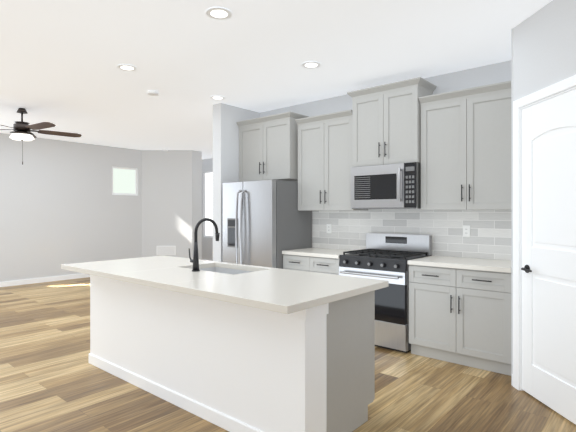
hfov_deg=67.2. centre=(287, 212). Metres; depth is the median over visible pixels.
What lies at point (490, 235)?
tile backsplash
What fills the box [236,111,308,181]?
upper cabinet
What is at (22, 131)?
ceiling fan
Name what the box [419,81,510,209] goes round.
upper cabinet
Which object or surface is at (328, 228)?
electrical outlet
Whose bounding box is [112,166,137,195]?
window
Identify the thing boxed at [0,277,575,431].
floor
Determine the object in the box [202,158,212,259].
wall
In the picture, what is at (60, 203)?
wall
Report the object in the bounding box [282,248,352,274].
base cabinet
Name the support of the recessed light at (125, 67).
in the ceiling
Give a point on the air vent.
(165, 250)
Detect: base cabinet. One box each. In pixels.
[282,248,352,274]
[408,255,510,375]
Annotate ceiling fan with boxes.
[0,108,81,164]
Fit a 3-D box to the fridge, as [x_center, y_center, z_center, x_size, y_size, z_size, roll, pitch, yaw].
[-0.301,0.492,5.649,0.885,1.764,0.859,0,0,41]
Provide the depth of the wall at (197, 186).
10.32 m
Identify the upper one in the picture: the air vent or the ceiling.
the ceiling
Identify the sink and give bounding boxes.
[199,267,248,274]
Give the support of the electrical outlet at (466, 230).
attached to the tile backsplash
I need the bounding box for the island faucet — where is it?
[189,218,219,271]
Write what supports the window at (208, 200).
in the wall at (207, 242)
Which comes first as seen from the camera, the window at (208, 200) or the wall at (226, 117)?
the wall at (226, 117)
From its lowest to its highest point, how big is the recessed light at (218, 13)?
0.010 m
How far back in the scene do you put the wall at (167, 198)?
10.17 m
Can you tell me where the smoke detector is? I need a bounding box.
[148,90,158,95]
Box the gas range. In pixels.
[339,233,431,352]
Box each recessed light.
[117,64,136,70]
[206,7,231,19]
[210,95,224,99]
[302,61,320,67]
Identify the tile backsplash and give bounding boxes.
[312,209,510,259]
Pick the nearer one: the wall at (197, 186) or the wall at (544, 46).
the wall at (544, 46)
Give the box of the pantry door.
[521,89,575,424]
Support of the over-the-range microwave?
attached to the upper cabinet at (386, 124)
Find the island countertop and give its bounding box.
[61,255,388,314]
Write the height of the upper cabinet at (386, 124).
0.841 m
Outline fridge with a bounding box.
[223,180,311,268]
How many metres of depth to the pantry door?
3.03 m
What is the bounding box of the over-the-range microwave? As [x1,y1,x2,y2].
[351,162,420,208]
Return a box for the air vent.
[156,246,175,254]
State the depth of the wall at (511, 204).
3.45 m
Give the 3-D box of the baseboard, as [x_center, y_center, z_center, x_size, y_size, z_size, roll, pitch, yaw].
[-6.009,1.327,7.151,0.012,0.095,7.950,0,0,40]
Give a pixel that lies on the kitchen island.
(231, 347)
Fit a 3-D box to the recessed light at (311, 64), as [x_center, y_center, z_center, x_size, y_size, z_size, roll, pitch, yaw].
[0.230,-1.460,4.288,0.190,0.010,0.190,0,0,41]
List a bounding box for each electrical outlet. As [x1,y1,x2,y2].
[327,224,330,232]
[463,225,469,236]
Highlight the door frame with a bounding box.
[513,75,575,390]
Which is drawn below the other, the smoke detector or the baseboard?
the baseboard
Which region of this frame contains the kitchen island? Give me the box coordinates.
[89,275,374,431]
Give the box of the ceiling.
[0,0,551,158]
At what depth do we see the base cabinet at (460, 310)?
3.87 m
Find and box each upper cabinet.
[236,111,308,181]
[295,110,367,210]
[346,77,436,166]
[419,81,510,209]
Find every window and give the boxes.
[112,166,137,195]
[204,171,212,236]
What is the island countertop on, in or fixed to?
on the kitchen island
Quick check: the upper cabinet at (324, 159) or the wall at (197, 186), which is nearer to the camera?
the upper cabinet at (324, 159)
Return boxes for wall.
[0,133,141,281]
[142,150,192,258]
[193,150,201,259]
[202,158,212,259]
[213,103,259,261]
[260,60,510,259]
[511,28,512,384]
[513,0,575,106]
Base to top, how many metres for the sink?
0.231 m
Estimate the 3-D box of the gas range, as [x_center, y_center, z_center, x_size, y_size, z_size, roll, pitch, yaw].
[1.024,0.807,4.636,0.767,1.134,0.699,0,0,41]
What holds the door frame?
attached to the wall at (544, 46)
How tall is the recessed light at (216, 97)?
0.010 m
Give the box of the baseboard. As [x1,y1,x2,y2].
[0,273,89,286]
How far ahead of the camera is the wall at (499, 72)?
4.57 m
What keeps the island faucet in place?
on the island countertop

